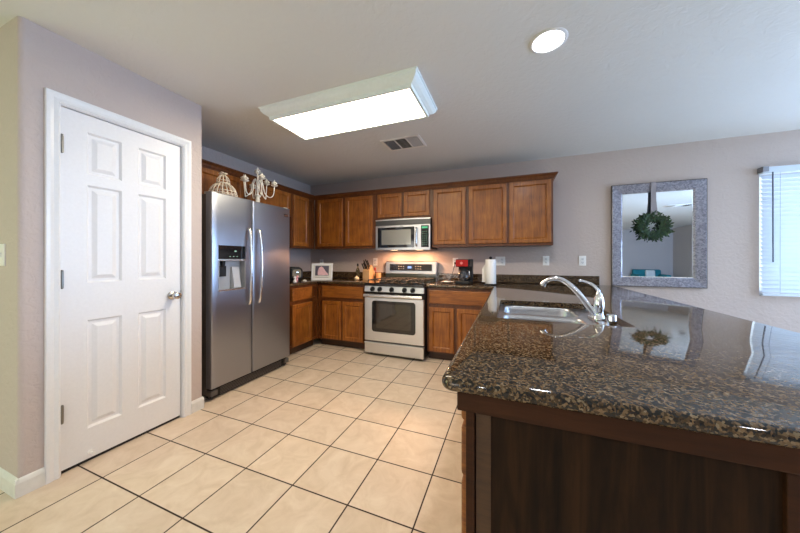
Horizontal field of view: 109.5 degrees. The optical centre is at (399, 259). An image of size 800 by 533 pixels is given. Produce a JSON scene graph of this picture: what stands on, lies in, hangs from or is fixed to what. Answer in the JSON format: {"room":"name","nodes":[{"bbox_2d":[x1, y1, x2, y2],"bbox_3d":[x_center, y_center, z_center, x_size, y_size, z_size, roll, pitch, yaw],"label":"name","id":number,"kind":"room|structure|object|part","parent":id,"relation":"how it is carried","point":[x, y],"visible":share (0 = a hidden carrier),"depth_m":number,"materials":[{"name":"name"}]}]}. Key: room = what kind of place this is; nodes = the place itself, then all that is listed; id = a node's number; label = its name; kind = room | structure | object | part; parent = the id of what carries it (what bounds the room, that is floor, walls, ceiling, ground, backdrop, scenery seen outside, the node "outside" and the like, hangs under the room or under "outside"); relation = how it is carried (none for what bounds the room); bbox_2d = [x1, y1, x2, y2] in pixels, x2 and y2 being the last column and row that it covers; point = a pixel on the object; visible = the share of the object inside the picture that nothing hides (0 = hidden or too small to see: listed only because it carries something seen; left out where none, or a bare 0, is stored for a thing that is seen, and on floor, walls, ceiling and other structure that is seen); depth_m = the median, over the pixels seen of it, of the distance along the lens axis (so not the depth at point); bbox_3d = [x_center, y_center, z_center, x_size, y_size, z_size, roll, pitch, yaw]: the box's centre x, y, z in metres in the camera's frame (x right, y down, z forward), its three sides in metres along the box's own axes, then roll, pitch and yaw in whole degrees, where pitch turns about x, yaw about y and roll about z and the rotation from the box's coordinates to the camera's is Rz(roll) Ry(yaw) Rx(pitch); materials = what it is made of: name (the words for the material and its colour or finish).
{"room":"kitchen","nodes":[
{"label":"kitchen","id":0,"kind":"room"},
{"bbox_2d":[0,16,58,477],"bbox_3d":[-2.924,-0.019,1.891,2.180,2.440,0.138,0,0,21],"label":"wall","id":1,"kind":"structure","parent":0,"point":[29,51],"depth_m":1.47,"materials":[{"name":"paint"}]},
{"bbox_2d":[0,244,5,265],"bbox_3d":[-2.108,-0.024,1.491,0.072,0.116,0.018,0,0,21],"label":"light switch","id":2,"kind":"object","parent":1,"relation":"attached to","point":[2,246],"visible":1,"depth_m":1.49,"materials":[{"name":"white plastic"}]},
{"bbox_2d":[0,467,18,498],"bbox_3d":[-2.946,1.155,1.818,2.192,0.092,0.014,0,0,21],"label":"baseboard","id":3,"kind":"structure","parent":1,"relation":"attached to","point":[7,485],"depth_m":1.45,"materials":[{"name":"paint"}]},
{"bbox_2d":[14,467,44,498],"bbox_3d":[-1.913,1.155,1.464,0.014,0.092,0.097,0,0,21],"label":"baseboard","id":4,"kind":"structure","parent":1,"relation":"attached to","point":[30,482],"depth_m":1.46,"materials":[{"name":"paint"}]},
{"bbox_2d":[59,35,182,137],"bbox_3d":[-1.821,-1.052,1.879,0.115,0.374,0.637,0,0,21],"label":"wall","id":5,"kind":"structure","parent":0,"point":[85,75],"depth_m":1.79,"materials":[{"name":"paint"}]},
{"bbox_2d":[44,87,190,484],"bbox_3d":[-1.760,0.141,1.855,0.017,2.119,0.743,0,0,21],"label":"trim","id":6,"kind":"structure","parent":5,"relation":"attached to","point":[53,100],"depth_m":1.54,"materials":[{"name":"white paint"}]},
{"bbox_2d":[61,107,181,473],"bbox_3d":[-1.764,0.173,1.855,0.106,2.053,0.626,0,0,21],"label":"door","id":7,"kind":"structure","parent":5,"relation":"in","point":[121,294],"depth_m":1.79,"materials":[{"name":"white paint"}]},
{"bbox_3d":[-1.655,0.266,2.085,0.070,0.060,0.067,0,0,21],"label":"knob","id":8,"kind":"part","parent":7,"relation":"part of","materials":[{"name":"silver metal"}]},
{"bbox_2d":[183,97,201,400],"bbox_3d":[-2.000,-0.019,2.371,0.804,2.440,0.150,0,0,21],"label":"wall","id":9,"kind":"structure","parent":0,"point":[192,112],"depth_m":2.24,"materials":[{"name":"paint"}]},
{"bbox_2d":[191,396,203,413],"bbox_3d":[-1.609,1.155,2.248,0.014,0.092,0.096,0,0,21],"label":"baseboard","id":10,"kind":"structure","parent":9,"relation":"attached to","point":[198,404],"depth_m":2.24,"materials":[{"name":"paint"}]},
{"bbox_2d":[0,332,463,532],"bbox_3d":[0.224,1.241,-1.565,10.750,0.080,10.744,0,0,21],"label":"floor","id":11,"kind":"structure","parent":0,"point":[331,439],"depth_m":1.66,"materials":[{"name":"tile"}]},
{"bbox_2d":[202,191,289,399],"bbox_3d":[-1.731,0.308,2.917,0.822,1.785,0.908,0,0,21],"label":"refrigerator","id":12,"kind":"object","parent":11,"relation":"on","point":[246,243],"visible":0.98,"depth_m":2.65,"materials":[{"name":"grey metal"}]},
{"bbox_3d":[-1.567,0.081,2.501,0.044,0.140,0.060,0,0,21],"label":"dispenser spout","id":13,"kind":"part","parent":12,"relation":"part of","materials":[{"name":"black plastic"}]},
{"bbox_2d":[208,172,237,196],"bbox_3d":[-1.708,-0.703,2.732,0.256,0.282,0.256,0,0,21],"label":"birdcage","id":14,"kind":"object","parent":12,"relation":"on","point":[223,174],"visible":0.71,"depth_m":2.70,"materials":[{"name":"beige paint"}]},
{"bbox_3d":[-1.540,0.261,2.570,0.070,1.670,0.398,0,0,21],"label":"freezer door","id":15,"kind":"part","parent":12,"relation":"part of","materials":[{"name":"silver metal"}]},
{"bbox_3d":[-1.419,0.066,2.680,0.068,0.742,0.029,0,0,28],"label":"door handle","id":16,"kind":"part","parent":12,"relation":"part of","materials":[{"name":"metal"}]},
{"bbox_2d":[240,167,277,201],"bbox_3d":[-1.552,-0.782,3.046,0.362,0.440,0.373,0,0,21],"label":"candelabra","id":17,"kind":"object","parent":12,"relation":"on","point":[261,176],"visible":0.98,"depth_m":3.04,"materials":[{"name":"white paint"}]},
{"bbox_2d":[242,174,248,181],"bbox_3d":[-1.584,-0.836,2.896,0.073,0.078,0.071,0,0,21],"label":"candle cup","id":18,"kind":"object","parent":17,"relation":"on","point":[244,178],"depth_m":2.88,"materials":[{"name":"white paint"}]},
{"bbox_3d":[-1.610,-0.769,3.040,0.110,0.196,0.081,0,0,21],"label":"arm","id":19,"kind":"part","parent":17,"relation":"part of","materials":[{"name":"white paint"}]},
{"bbox_3d":[-1.563,-0.769,2.971,0.010,0.195,0.166,0,0,16],"label":"arm","id":20,"kind":"part","parent":17,"relation":"part of","materials":[{"name":"white paint"}]},
{"bbox_2d":[254,167,260,173],"bbox_3d":[-1.538,-0.963,3.058,0.073,0.078,0.071,0,0,21],"label":"candle cup","id":21,"kind":"object","parent":17,"relation":"on","point":[257,170],"depth_m":3.04,"materials":[{"name":"white paint"}]},
{"bbox_3d":[-1.487,-0.769,3.005,0.010,0.196,0.133,0,0,-44],"label":"arm","id":22,"kind":"part","parent":17,"relation":"part of","materials":[{"name":"white paint"}]},
{"bbox_2d":[258,173,265,179],"bbox_3d":[-1.444,-0.876,2.962,0.073,0.078,0.071,0,0,21],"label":"candle cup","id":23,"kind":"object","parent":17,"relation":"on","point":[261,176],"depth_m":2.95,"materials":[{"name":"white paint"}]},
{"bbox_3d":[-1.451,-0.769,3.080,0.166,0.195,0.010,0,0,-14],"label":"arm","id":24,"kind":"part","parent":17,"relation":"part of","materials":[{"name":"white paint"}]},
{"bbox_2d":[290,283,316,353],"bbox_3d":[-1.548,0.767,3.762,0.630,0.867,0.655,0,0,21],"label":"base cabinet","id":25,"kind":"object","parent":11,"relation":"on","point":[303,298],"visible":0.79,"depth_m":3.68,"materials":[{"name":"brown wood"}]},
{"bbox_3d":[-1.261,0.442,3.660,0.020,0.158,0.372,0,0,21],"label":"drawer","id":26,"kind":"part","parent":25,"relation":"part of","materials":[{"name":"brown wood"}]},
{"bbox_3d":[-1.261,0.826,3.660,0.020,0.520,0.372,0,0,21],"label":"cabinet door","id":27,"kind":"part","parent":25,"relation":"part of","materials":[{"name":"brown wood"}]},
{"bbox_2d":[318,283,365,348],"bbox_3d":[-0.678,0.767,4.096,0.783,0.867,0.630,0,0,21],"label":"base cabinet","id":28,"kind":"object","parent":11,"relation":"on","point":[341,307],"visible":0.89,"depth_m":3.82,"materials":[{"name":"brown wood"}]},
{"bbox_3d":[-0.938,0.826,3.870,0.298,0.520,0.020,0,0,21],"label":"cabinet door","id":29,"kind":"part","parent":28,"relation":"part of","materials":[{"name":"brown wood"}]},
{"bbox_2d":[290,277,374,286],"bbox_3d":[-1.084,0.314,3.902,1.403,0.036,1.293,0,0,21],"label":"countertop","id":30,"kind":"structure","parent":28,"relation":"on","point":[352,281],"depth_m":3.83,"materials":[{"name":"stone"}]},
{"bbox_2d":[290,267,302,281],"bbox_3d":[-1.445,0.197,3.827,0.170,0.196,0.310,0,0,-41],"label":"toaster","id":31,"kind":"object","parent":30,"relation":"on","point":[294,271],"visible":0.69,"depth_m":3.72,"materials":[{"name":"black plastic"}]},
{"bbox_3d":[-1.359,0.188,3.727,0.116,0.115,0.004,0,0,-41],"label":"panel","id":32,"kind":"part","parent":31,"relation":"part of","materials":[{"name":"silver metal"}]},
{"bbox_2d":[311,263,332,279],"bbox_3d":[-1.137,0.177,4.130,0.300,0.240,0.060,0,0,-3],"label":"photo frame","id":33,"kind":"object","parent":30,"relation":"on","point":[320,271],"visible":1,"depth_m":4.13,"materials":[{"name":"white plastic"}]},
{"bbox_2d":[315,266,328,275],"bbox_3d":[-1.137,0.163,4.129,0.196,0.141,0.027,0,0,-3],"label":"print","id":34,"kind":"object","parent":33,"relation":"on","point":[319,270],"depth_m":4.13},
{"bbox_2d":[356,264,359,278],"bbox_3d":[-0.631,0.178,4.235,0.064,0.235,0.064,0,0,21],"label":"oil bottle","id":35,"kind":"object","parent":30,"relation":"on","point":[357,269],"visible":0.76,"depth_m":4.21,"materials":[{"name":"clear glass"}]},
{"bbox_2d":[362,259,374,279],"bbox_3d":[-0.468,0.145,4.131,0.110,0.300,0.234,0,0,21],"label":"knife block","id":36,"kind":"object","parent":30,"relation":"on","point":[368,271],"visible":0.96,"depth_m":4.08,"materials":[{"name":"brown wood"}]},
{"bbox_2d":[374,267,380,279],"bbox_3d":[-0.328,0.205,4.160,0.095,0.181,0.076,0,0,21],"label":"utensil holder","id":37,"kind":"object","parent":30,"relation":"on","point":[378,275],"visible":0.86,"depth_m":4.13,"materials":[{"name":"brown wood"}]},
{"bbox_3d":[-0.779,0.442,3.809,0.638,0.158,0.020,0,0,21],"label":"drawer","id":38,"kind":"part","parent":28,"relation":"part of","materials":[{"name":"brown wood"}]},
{"bbox_3d":[-0.625,0.826,3.749,0.307,0.520,0.020,0,0,21],"label":"cabinet door","id":39,"kind":"part","parent":28,"relation":"part of","materials":[{"name":"brown wood"}]},
{"bbox_2d":[363,261,436,359],"bbox_3d":[0.030,0.612,3.737,0.782,1.178,0.746,0,0,21],"label":"gas range","id":40,"kind":"object","parent":11,"relation":"on","point":[395,304],"visible":0.99,"depth_m":3.45,"materials":[{"name":"silver metal"}]},
{"bbox_3d":[-0.092,0.446,3.422,0.758,0.040,0.070,0,0,21],"label":"oven handle","id":41,"kind":"part","parent":40,"relation":"part of","materials":[{"name":"metal"}]},
{"bbox_3d":[-0.081,1.099,3.451,0.776,0.140,0.048,0,0,21],"label":"warming drawer","id":42,"kind":"part","parent":40,"relation":"part of","materials":[{"name":"silver metal"}]},
{"bbox_3d":[-0.079,0.743,3.454,0.776,0.540,0.040,0,0,21],"label":"oven door","id":43,"kind":"part","parent":40,"relation":"part of","materials":[{"name":"silver metal"}]},
{"bbox_3d":[-0.079,0.366,3.454,0.778,0.070,0.050,0,0,21],"label":"control panel","id":44,"kind":"part","parent":40,"relation":"part of","materials":[{"name":"silver metal"}]},
{"bbox_2d":[369,287,428,358],"bbox_3d":[0.047,0.751,3.779,0.774,0.844,0.656,0,0,21],"label":"oven","id":45,"kind":"object","parent":40,"relation":"in","point":[426,352],"depth_m":3.39,"materials":[{"name":"silver metal"}]},
{"bbox_2d":[364,280,436,287],"bbox_3d":[0.025,0.310,3.723,0.782,0.035,0.640,0,0,21],"label":"cooktop","id":46,"kind":"object","parent":40,"relation":"in","point":[377,283],"depth_m":3.47,"materials":[{"name":"black metal"}]},
{"bbox_3d":[0.145,0.113,4.025,0.630,0.095,0.018,0,0,21],"label":"display panel","id":47,"kind":"part","parent":40,"relation":"part of","materials":[{"name":"black glass"}]},
{"bbox_2d":[427,287,491,360],"bbox_3d":[0.810,0.767,3.519,0.810,0.867,0.630,0,0,21],"label":"base cabinet","id":48,"kind":"object","parent":11,"relation":"on","point":[451,312],"visible":0.61,"depth_m":3.28,"materials":[{"name":"brown wood"}]},
{"bbox_3d":[0.486,0.826,3.318,0.297,0.520,0.020,0,0,21],"label":"cabinet door","id":49,"kind":"part","parent":48,"relation":"part of","materials":[{"name":"brown wood"}]},
{"bbox_3d":[0.695,0.442,3.237,0.745,0.158,0.020,0,0,21],"label":"drawer","id":50,"kind":"part","parent":48,"relation":"part of","materials":[{"name":"brown wood"}]},
{"bbox_3d":[0.849,0.826,3.177,0.415,0.520,0.020,0,0,21],"label":"cabinet door","id":51,"kind":"part","parent":48,"relation":"part of","materials":[{"name":"brown wood"}]},
{"bbox_2d":[461,411,799,532],"bbox_3d":[0.779,0.767,0.771,1.145,0.867,0.498,0,0,21],"label":"base cabinet","id":52,"kind":"object","parent":11,"relation":"on","point":[518,477],"visible":0.41,"depth_m":0.64,"materials":[{"name":"brown wood"}]},
{"bbox_3d":[0.258,0.725,0.984,0.020,0.228,0.448,0,0,21],"label":"drawer","id":53,"kind":"part","parent":52,"relation":"part of","materials":[{"name":"brown wood"}]},
{"bbox_3d":[0.258,0.525,0.984,0.020,0.132,0.448,0,0,21],"label":"drawer","id":54,"kind":"part","parent":52,"relation":"part of","materials":[{"name":"brown wood"}]},
{"bbox_3d":[0.258,0.394,0.984,0.020,0.090,0.448,0,0,21],"label":"drawer","id":55,"kind":"part","parent":52,"relation":"part of","materials":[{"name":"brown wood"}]},
{"bbox_2d":[426,281,799,449],"bbox_3d":[0.912,0.314,2.109,2.025,0.036,3.193,0,0,21],"label":"countertop","id":56,"kind":"structure","parent":52,"relation":"on","point":[668,363],"depth_m":0.79,"materials":[{"name":"stone"}]},
{"bbox_2d":[455,259,472,284],"bbox_3d":[0.790,0.145,3.458,0.175,0.300,0.220,0,0,27],"label":"coffee maker","id":57,"kind":"object","parent":56,"relation":"on","point":[465,275],"visible":1,"depth_m":3.38,"materials":[{"name":"black plastic"}]},
{"bbox_3d":[0.738,0.043,3.381,0.148,0.080,0.007,0,0,27],"label":"red panel","id":58,"kind":"part","parent":57,"relation":"part of","materials":[{"name":"red plastic"}]},
{"bbox_3d":[0.820,0.128,3.521,0.170,0.265,0.080,0,0,27],"label":"water tank","id":59,"kind":"part","parent":57,"relation":"part of","materials":[{"name":"black plastic"}]},
{"bbox_2d":[482,256,496,285],"bbox_3d":[1.040,0.129,3.264,0.160,0.332,0.148,0,0,8],"label":"paper towel holder","id":60,"kind":"object","parent":56,"relation":"on","point":[489,269],"visible":1,"depth_m":3.22,"materials":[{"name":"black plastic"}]},
{"bbox_2d":[498,305,620,326],"bbox_3d":[0.881,0.390,1.650,0.620,0.255,0.735,0,0,21],"label":"sink","id":61,"kind":"object","parent":56,"relation":"in","point":[565,315],"depth_m":1.71,"materials":[{"name":"silver metal"}]},
{"bbox_2d":[504,306,577,316],"bbox_3d":[0.891,0.425,1.827,0.410,0.185,0.300,0,0,21],"label":"basin","id":62,"kind":"object","parent":61,"relation":"in","point":[521,310],"depth_m":1.94,"materials":[{"name":"silver metal"}]},
{"bbox_2d":[503,315,586,323],"bbox_3d":[0.769,0.425,1.512,0.410,0.185,0.295,0,0,21],"label":"basin","id":63,"kind":"object","parent":61,"relation":"in","point":[523,317],"depth_m":1.63,"materials":[{"name":"silver metal"}]},
{"bbox_3d":[1.016,0.298,1.359,0.052,0.070,0.052,0,0,21],"label":"air gap cap","id":64,"kind":"part","parent":61,"relation":"part of","materials":[{"name":"silver metal"}]},
{"bbox_2d":[539,276,605,324],"bbox_3d":[0.948,0.214,1.563,0.315,0.237,0.250,0,0,21],"label":"faucet","id":65,"kind":"object","parent":56,"relation":"on","point":[596,311],"visible":0.97,"depth_m":1.53,"materials":[{"name":"silver metal"}]},
{"bbox_3d":[0.952,0.208,1.585,0.270,0.226,0.034,0,0,32],"label":"spout","id":66,"kind":"part","parent":65,"relation":"part of","materials":[{"name":"silver metal"}]},
{"bbox_3d":[1.035,0.147,1.544,0.102,0.074,0.020,0,0,41],"label":"lever handle","id":67,"kind":"part","parent":65,"relation":"part of","materials":[{"name":"silver metal"}]},
{"bbox_3d":[1.066,0.326,1.517,0.060,0.012,0.250,0,0,21],"label":"plate","id":68,"kind":"part","parent":65,"relation":"part of","materials":[{"name":"silver metal"}]},
{"bbox_2d":[457,392,799,474],"bbox_3d":[0.714,0.358,0.528,1.200,0.050,0.058,0,0,21],"label":"board","id":69,"kind":"object","parent":56,"relation":"attached to","point":[772,457],"visible":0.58,"depth_m":0.58,"materials":[{"name":"brown wood"}]},
{"bbox_2d":[202,146,310,277],"bbox_3d":[-1.973,-0.019,3.691,0.100,2.440,2.532,0,0,21],"label":"wall","id":70,"kind":"structure","parent":0,"point":[301,258],"depth_m":4.01,"materials":[{"name":"paint"}]},
{"bbox_2d":[202,166,290,216],"bbox_3d":[-1.902,-0.758,3.249,0.348,0.338,1.483,0,0,21],"label":"upper cabinet","id":71,"kind":"object","parent":70,"relation":"attached to","point":[281,198],"visible":0.37,"depth_m":3.16,"materials":[{"name":"brown wood"}]},
{"bbox_3d":[-1.875,-0.756,2.864,0.020,0.283,0.665,0,0,21],"label":"door","id":72,"kind":"part","parent":71,"relation":"part of","materials":[{"name":"brown wood"}]},
{"bbox_3d":[-1.617,-0.756,3.529,0.020,0.283,0.690,0,0,21],"label":"door","id":73,"kind":"part","parent":71,"relation":"part of","materials":[{"name":"brown wood"}]},
{"bbox_2d":[290,193,313,248],"bbox_3d":[-1.546,-0.544,4.166,0.348,0.766,0.480,0,0,21],"label":"upper cabinet","id":74,"kind":"object","parent":70,"relation":"attached to","point":[302,208],"visible":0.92,"depth_m":4.06,"materials":[{"name":"brown wood"}]},
{"bbox_3d":[-1.415,-0.544,4.052,0.020,0.706,0.308,0,0,21],"label":"cabinet door","id":75,"kind":"part","parent":74,"relation":"part of","materials":[{"name":"brown wood"}]},
{"bbox_2d":[303,271,310,277],"bbox_3d":[-1.729,0.244,4.153,0.019,0.102,1.293,0,0,21],"label":"backsplash","id":76,"kind":"structure","parent":70,"relation":"attached to","point":[305,273],"depth_m":4.63,"materials":[{"name":"stone"}]},
{"bbox_2d":[0,0,799,185],"bbox_3d":[0.224,-1.279,-1.565,10.750,0.080,10.744,0,0,21],"label":"ceiling","id":77,"kind":"structure","parent":0,"point":[626,74],"depth_m":1.81,"materials":[{"name":"white paint"}]},
{"bbox_2d":[258,66,436,139],"bbox_3d":[-0.422,-1.196,2.314,1.350,0.086,0.554,0,0,21],"label":"ceiling light","id":78,"kind":"object","parent":77,"relation":"attached to","point":[403,95],"visible":1,"depth_m":2.17,"materials":[{"name":"paint"}]},
{"bbox_3d":[-0.422,-1.161,2.314,1.200,0.004,0.404,0,0,21],"label":"diffuser panel","id":79,"kind":"part","parent":78,"relation":"part of","materials":[{"name":"white plastic"}]},
{"bbox_2d":[380,134,426,150],"bbox_3d":[0.040,-1.233,3.013,0.420,0.011,0.297,0,0,21],"label":"ceiling vent","id":80,"kind":"object","parent":77,"relation":"in","point":[413,141],"visible":1,"depth_m":3.00,"materials":[{"name":"metal"}]},
{"bbox_2d":[529,27,567,53],"bbox_3d":[0.840,-1.235,1.605,0.196,0.007,0.196,0,0,21],"label":"recessed light","id":81,"kind":"object","parent":77,"relation":"in","point":[549,40],"visible":1,"depth_m":1.59,"materials":[{"name":"white paint"}]},
{"bbox_2d":[311,130,799,332],"bbox_3d":[2.794,-0.019,3.157,9.174,2.440,0.120,0,0,21],"label":"wall","id":82,"kind":"structure","parent":0,"point":[582,184],"depth_m":3.16,"materials":[{"name":"paint"}]},
{"bbox_2d":[315,195,375,249],"bbox_3d":[-0.763,-0.544,4.284,1.030,0.766,0.348,0,0,21],"label":"upper cabinet","id":83,"kind":"object","parent":82,"relation":"attached to","point":[346,222],"visible":0.96,"depth_m":4.11,"materials":[{"name":"brown wood"}]},
{"bbox_3d":[-1.045,-0.544,4.217,0.442,0.706,0.020,0,0,21],"label":"door","id":84,"kind":"part","parent":83,"relation":"part of","materials":[{"name":"brown wood"}]},
{"bbox_3d":[-0.587,-0.544,4.040,0.438,0.706,0.020,0,0,21],"label":"door","id":85,"kind":"part","parent":83,"relation":"part of","materials":[{"name":"brown wood"}]},
{"bbox_2d":[311,271,385,278],"bbox_3d":[-0.844,0.244,4.493,1.383,0.102,0.019,0,0,21],"label":"backsplash","id":86,"kind":"structure","parent":82,"relation":"attached to","point":[336,274],"depth_m":4.48,"materials":[{"name":"stone"}]},
{"bbox_2d":[373,258,376,265],"bbox_3d":[-0.379,0.036,4.318,0.072,0.116,0.009,0,0,21],"label":"wall outlet","id":87,"kind":"object","parent":82,"relation":"attached to","point":[374,259],"visible":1,"depth_m":4.32,"materials":[{"name":"white plastic"}]},
{"bbox_2d":[376,189,431,219],"bbox_3d":[0.093,-0.734,3.952,0.801,0.386,0.348,0,0,21],"label":"upper cabinet","id":88,"kind":"object","parent":82,"relation":"attached to","point":[411,204],"visible":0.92,"depth_m":3.78,"materials":[{"name":"brown wood"}]},
{"bbox_3d":[-0.143,-0.736,3.867,0.359,0.323,0.020,0,0,21],"label":"door","id":89,"kind":"part","parent":88,"relation":"part of","materials":[{"name":"brown wood"}]},
{"bbox_2d":[376,217,436,249],"bbox_3d":[0.085,-0.331,3.894,0.770,0.413,0.461,0,0,21],"label":"microwave","id":90,"kind":"object","parent":88,"relation":"attached to","point":[405,233],"visible":1,"depth_m":3.70,"materials":[{"name":"silver metal"}]},
{"bbox_3d":[-0.061,-0.292,3.754,0.529,0.270,0.013,0,0,23],"label":"door frame","id":91,"kind":"part","parent":90,"relation":"part of","materials":[{"name":"black glass"}]},
{"bbox_3d":[0.026,-0.530,3.743,0.770,0.015,0.052,0,0,21],"label":"trim","id":92,"kind":"part","parent":90,"relation":"part of","materials":[{"name":"silver metal"}]},
{"bbox_3d":[0.208,-0.293,3.628,0.023,0.259,0.052,0,0,21],"label":"door handle","id":93,"kind":"part","parent":90,"relation":"part of","materials":[{"name":"metal"}]},
{"bbox_3d":[0.218,-0.736,3.728,0.354,0.323,0.020,0,0,21],"label":"door","id":94,"kind":"part","parent":88,"relation":"part of","materials":[{"name":"brown wood"}]},
{"bbox_2d":[432,186,470,247],"bbox_3d":[0.677,-0.544,3.725,0.448,0.766,0.348,0,0,21],"label":"upper cabinet","id":95,"kind":"object","parent":82,"relation":"attached to","point":[449,205],"visible":0.97,"depth_m":3.57,"materials":[{"name":"brown wood"}]},
{"bbox_2d":[495,257,504,265],"bbox_3d":[1.298,0.021,3.663,0.118,0.116,0.018,0,0,21],"label":"wall outlet","id":96,"kind":"object","parent":82,"relation":"attached to","point":[500,261],"visible":0.99,"depth_m":3.67,"materials":[{"name":"white plastic"}]},
{"bbox_2d":[467,178,552,246],"bbox_3d":[1.327,-0.544,3.473,0.942,0.766,0.348,0,0,21],"label":"upper cabinet","id":97,"kind":"object","parent":82,"relation":"attached to","point":[520,213],"visible":0.99,"depth_m":3.31,"materials":[{"name":"brown wood"}]},
{"bbox_2d":[202,159,557,199],"bbox_3d":[-0.189,-0.936,3.651,3.999,0.058,1.712,0,0,-9],"label":"crown molding","id":98,"kind":"structure","parent":97,"relation":"attached to","point":[205,163],"depth_m":3.51,"materials":[{"name":"brown wood"}]},
{"bbox_3d":[1.052,-0.544,3.404,0.437,0.706,0.020,0,0,21],"label":"door","id":99,"kind":"part","parent":97,"relation":"part of","materials":[{"name":"brown wood"}]},
{"bbox_3d":[1.483,-0.544,3.237,0.437,0.706,0.020,0,0,21],"label":"door","id":100,"kind":"part","parent":97,"relation":"part of","materials":[{"name":"brown wood"}]},
{"bbox_2d":[439,273,598,284],"bbox_3d":[1.423,0.244,3.614,1.890,0.102,0.019,0,0,21],"label":"backsplash","id":101,"kind":"structure","parent":82,"relation":"attached to","point":[507,278],"depth_m":3.54,"materials":[{"name":"stone"}]},
{"bbox_2d":[543,256,548,265],"bbox_3d":[1.793,0.016,3.476,0.072,0.116,0.009,0,0,21],"label":"wall outlet","id":102,"kind":"object","parent":82,"relation":"attached to","point":[545,258],"visible":1,"depth_m":3.47,"materials":[{"name":"white plastic"}]},
{"bbox_2d":[579,256,585,265],"bbox_3d":[2.152,0.016,3.337,0.072,0.116,0.009,0,0,21],"label":"wall outlet","id":103,"kind":"object","parent":82,"relation":"attached to","point":[582,259],"visible":1,"depth_m":3.33,"materials":[{"name":"white plastic"}]},
{"bbox_2d":[611,178,706,287],"bbox_3d":[2.790,-0.270,3.076,0.819,1.137,0.033,0,0,21],"label":"wall mirror","id":104,"kind":"object","parent":82,"relation":"attached to","point":[679,261],"visible":0.97,"depth_m":3.06,"materials":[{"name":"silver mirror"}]},
{"bbox_2d":[633,182,674,241],"bbox_3d":[2.735,-0.516,3.058,0.358,0.656,0.101,0,0,21],"label":"wreath","id":105,"kind":"object","parent":104,"relation":"hanging from","point":[655,215],"visible":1,"depth_m":3.05,"materials":[{"name":"green plant"}]},
{"bbox_2d":[622,190,692,277],"bbox_3d":[2.792,-0.270,3.082,0.621,0.939,0.005,0,0,21],"label":"mirror glass","id":106,"kind":"object","parent":104,"relation":"attached to","point":[672,257],"depth_m":3.07,"materials":[{"name":"silver mirror"}]},
{"bbox_2d":[759,172,799,293],"bbox_3d":[4.153,-0.259,2.660,1.220,1.230,0.035,0,0,21],"label":"window","id":107,"kind":"structure","parent":82,"relation":"in","point":[760,291],"depth_m":2.80,"materials":[{"name":"white paint"}]},
{"bbox_2d":[757,164,799,296],"bbox_3d":[4.103,-0.273,2.540,1.246,1.252,0.082,0,0,21],"label":"window blind","id":108,"kind":"object","parent":107,"relation":"attached to","point":[780,260],"visible":1,"depth_m":2.71,"materials":[{"name":"white plastic"}]},
{"bbox_3d":[4.108,0.342,2.547,1.234,0.022,0.040,0,0,21],"label":"rail","id":109,"kind":"part","parent":108,"relation":"part of","materials":[{"name":"white plastic"}]}
]}

